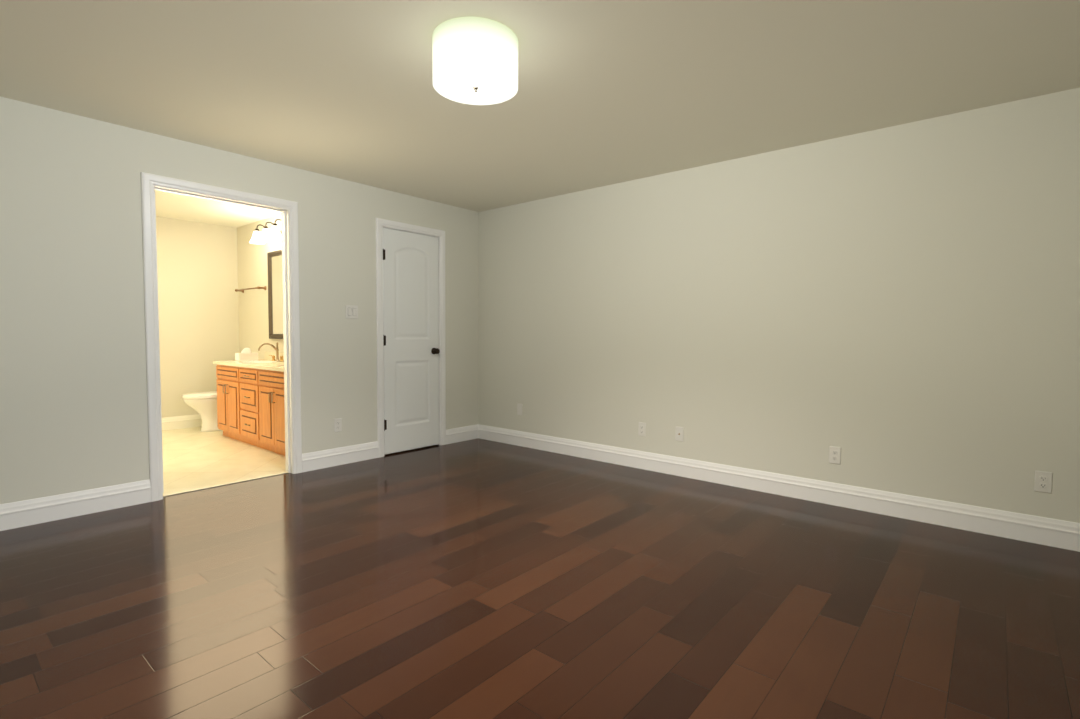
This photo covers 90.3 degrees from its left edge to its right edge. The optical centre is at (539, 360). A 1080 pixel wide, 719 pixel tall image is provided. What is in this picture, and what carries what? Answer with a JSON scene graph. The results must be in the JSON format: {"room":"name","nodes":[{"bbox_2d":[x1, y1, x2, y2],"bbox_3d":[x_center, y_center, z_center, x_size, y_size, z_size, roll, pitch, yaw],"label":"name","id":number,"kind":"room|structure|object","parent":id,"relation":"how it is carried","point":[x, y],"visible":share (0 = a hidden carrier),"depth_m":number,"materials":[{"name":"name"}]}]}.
{"room":"empty bedroom","nodes":[
{"label":"empty bedroom","id":0,"kind":"room"},
{"bbox_2d":[156,216,238,417],"bbox_3d":[-4.617,-0.405,5.891,0.120,2.440,2.640,3,4,40],"label":"wall","id":1,"kind":"structure","parent":0,"point":[197,273],"depth_m":6.38,"materials":[{"name":"beige paint"}]},
{"bbox_2d":[162,414,201,430],"bbox_3d":[-4.562,0.740,5.915,0.018,0.150,2.370,3,4,40],"label":"baseboard","id":2,"kind":"structure","parent":1,"relation":"attached to","point":[180,422],"depth_m":6.30,"materials":[{"name":"beige paint"}]},
{"bbox_2d":[0,97,478,503],"bbox_3d":[-2.331,-0.295,3.951,0.120,2.440,5.240,3,4,40],"label":"wall","id":3,"kind":"structure","parent":0,"point":[73,399],"depth_m":3.43,"materials":[{"name":"white paint"}]},
{"bbox_2d":[154,191,163,491],"bbox_3d":[-2.947,-0.136,4.002,0.871,2.084,0.102,3,4,40],"label":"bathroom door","id":4,"kind":"structure","parent":3,"relation":"in","point":[158,340],"depth_m":3.71,"materials":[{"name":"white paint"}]},
{"bbox_2d":[141,172,301,501],"bbox_3d":[-2.319,-0.162,3.976,0.160,2.172,1.027,3,4,40],"label":"door frame","id":5,"kind":"structure","parent":3,"relation":"attached to","point":[287,209],"depth_m":3.88,"materials":[{"name":"white paint"}]},
{"bbox_2d":[0,424,477,530],"bbox_3d":[-2.286,0.851,3.963,0.018,0.150,5.000,3,4,40],"label":"baseboard","id":6,"kind":"structure","parent":3,"relation":"attached to","point":[23,513],"depth_m":3.42,"materials":[{"name":"white paint"}]},
{"bbox_2d":[334,418,341,431],"bbox_3d":[-1.731,0.550,4.605,0.009,0.114,0.070,3,4,40],"label":"electrical outlet","id":7,"kind":"object","parent":3,"relation":"attached to","point":[337,424],"visible":1,"depth_m":4.60,"materials":[{"name":"white plastic"}]},
{"bbox_2d":[345,305,357,318],"bbox_3d":[-1.633,-0.426,4.665,0.010,0.114,0.117,3,4,40],"label":"light switch","id":8,"kind":"object","parent":3,"relation":"attached to","point":[352,311],"visible":1,"depth_m":4.66,"materials":[{"name":"white plastic"}]},
{"bbox_2d":[376,218,445,457],"bbox_3d":[-1.248,-0.214,5.186,0.097,2.170,0.790,3,4,40],"label":"door frame","id":9,"kind":"structure","parent":3,"relation":"attached to","point":[381,224],"depth_m":4.97,"materials":[{"name":"white paint"}]},
{"bbox_2d":[383,228,439,454],"bbox_3d":[-1.217,-0.181,5.157,0.102,2.083,0.647,3,4,40],"label":"closet door","id":10,"kind":"structure","parent":3,"relation":"in","point":[411,327],"depth_m":5.15,"materials":[{"name":"white paint"}]},
{"bbox_2d":[237,214,283,359],"bbox_3d":[-2.659,-0.392,5.882,2.875,2.440,0.120,3,4,40],"label":"wall","id":11,"kind":"structure","parent":0,"point":[253,303],"depth_m":6.43,"materials":[{"name":"beige paint"}]},
{"bbox_2d":[235,286,265,292],"bbox_3d":[-3.456,-0.853,6.397,0.692,0.051,0.094,3,4,40],"label":"towel rail","id":12,"kind":"object","parent":11,"relation":"attached to","point":[242,290],"depth_m":6.31,"materials":[{"name":"brown metal"}]},
{"bbox_2d":[249,219,281,243],"bbox_3d":[-2.914,-1.399,5.807,0.606,0.208,0.253,3,4,40],"label":"sconce","id":13,"kind":"object","parent":11,"relation":"attached to","point":[272,235],"depth_m":5.74,"materials":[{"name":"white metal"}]},
{"bbox_2d":[267,250,282,338],"bbox_3d":[-2.846,-0.731,5.925,0.660,0.980,0.030,3,4,40],"label":"bathroom mirror","id":14,"kind":"object","parent":11,"relation":"attached to","point":[275,296],"visible":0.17,"depth_m":6.04,"materials":[{"name":"brown mirror"}]},
{"bbox_2d":[0,427,1079,718],"bbox_3d":[-1.455,1.016,3.263,8.440,0.100,5.240,3,4,40],"label":"floor","id":15,"kind":"structure","parent":0,"point":[478,578],"depth_m":2.28,"materials":[{"name":"brown wood"}]},
{"bbox_2d":[182,391,222,431],"bbox_3d":[-3.744,0.416,6.254,0.475,0.775,0.728,3,4,40],"label":"toilet","id":16,"kind":"object","parent":15,"relation":"on","point":[203,405],"depth_m":6.08,"materials":[{"name":"white ceramic"}]},
{"bbox_2d":[163,471,287,496],"bbox_3d":[-2.336,0.919,4.038,0.040,0.006,0.882,3,4,40],"label":"bathroom door sill","id":17,"kind":"structure","parent":15,"relation":"on","point":[190,490],"depth_m":3.99,"materials":[{"name":"tile"}]},
{"bbox_2d":[213,342,284,455],"bbox_3d":[-2.688,0.332,5.475,1.831,1.032,0.582,3,4,40],"label":"bathroom vanity","id":18,"kind":"object","parent":15,"relation":"on","point":[250,403],"visible":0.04,"depth_m":5.28,"materials":[{"name":"brown wood"}]},
{"bbox_2d":[235,348,257,360],"bbox_3d":[-3.270,-0.076,5.988,0.115,0.143,0.200,3,4,40],"label":"tissue box","id":19,"kind":"object","parent":18,"relation":"on","point":[245,354],"depth_m":5.95,"materials":[{"name":"white"}]},
{"bbox_2d":[0,0,1079,227],"bbox_3d":[-1.439,-1.521,3.138,8.440,0.100,5.240,3,4,40],"label":"ceiling","id":20,"kind":"structure","parent":0,"point":[610,92],"depth_m":2.74,"materials":[{"name":"beige paint"}]},
{"bbox_2d":[432,17,517,104],"bbox_3d":[-0.288,-1.316,2.404,0.380,0.222,0.380,3,4,40],"label":"ceiling lamp","id":21,"kind":"object","parent":20,"relation":"attached to","point":[474,60],"visible":1,"depth_m":2.27,"materials":[{"name":"white glass"}]},
{"bbox_2d":[478,88,1079,522],"bbox_3d":[1.399,-0.281,4.140,5.320,2.440,0.120,3,4,40],"label":"wall","id":22,"kind":"structure","parent":0,"point":[894,308],"depth_m":3.60,"materials":[{"name":"white paint"}]},
{"bbox_2d":[517,404,522,414],"bbox_3d":[-0.205,0.493,5.456,0.070,0.115,0.006,3,4,40],"label":"electrical outlet","id":23,"kind":"object","parent":22,"relation":"attached to","point":[519,409],"visible":1,"depth_m":5.45,"materials":[{"name":"white plastic"}]},
{"bbox_2d":[638,422,645,435],"bbox_3d":[0.864,0.579,4.548,0.070,0.114,0.009,3,4,40],"label":"electrical outlet","id":24,"kind":"object","parent":22,"relation":"attached to","point":[642,429],"visible":1,"depth_m":4.55,"materials":[{"name":"white plastic"}]},
{"bbox_2d":[675,427,683,441],"bbox_3d":[1.121,0.590,4.325,0.070,0.114,0.016,3,4,40],"label":"electrical outlet","id":25,"kind":"object","parent":22,"relation":"attached to","point":[679,433],"visible":1,"depth_m":4.33,"materials":[{"name":"white plastic"}]},
{"bbox_2d":[478,424,1079,551],"bbox_3d":[1.302,0.863,4.183,5.200,0.150,0.018,3,4,40],"label":"baseboard","id":26,"kind":"structure","parent":22,"relation":"attached to","point":[1057,533],"depth_m":3.62,"materials":[{"name":"white paint"}]},
{"bbox_2d":[829,446,840,463],"bbox_3d":[1.978,0.632,3.603,0.070,0.114,0.009,3,4,40],"label":"electrical outlet","id":27,"kind":"object","parent":22,"relation":"attached to","point":[834,455],"visible":1,"depth_m":3.60,"materials":[{"name":"white plastic"}]},
{"bbox_2d":[1034,471,1052,492],"bbox_3d":[2.757,0.663,2.941,0.070,0.114,0.009,3,4,40],"label":"electrical outlet","id":28,"kind":"object","parent":22,"relation":"attached to","point":[1043,481],"visible":1,"depth_m":2.94,"materials":[{"name":"white plastic"}]}
]}

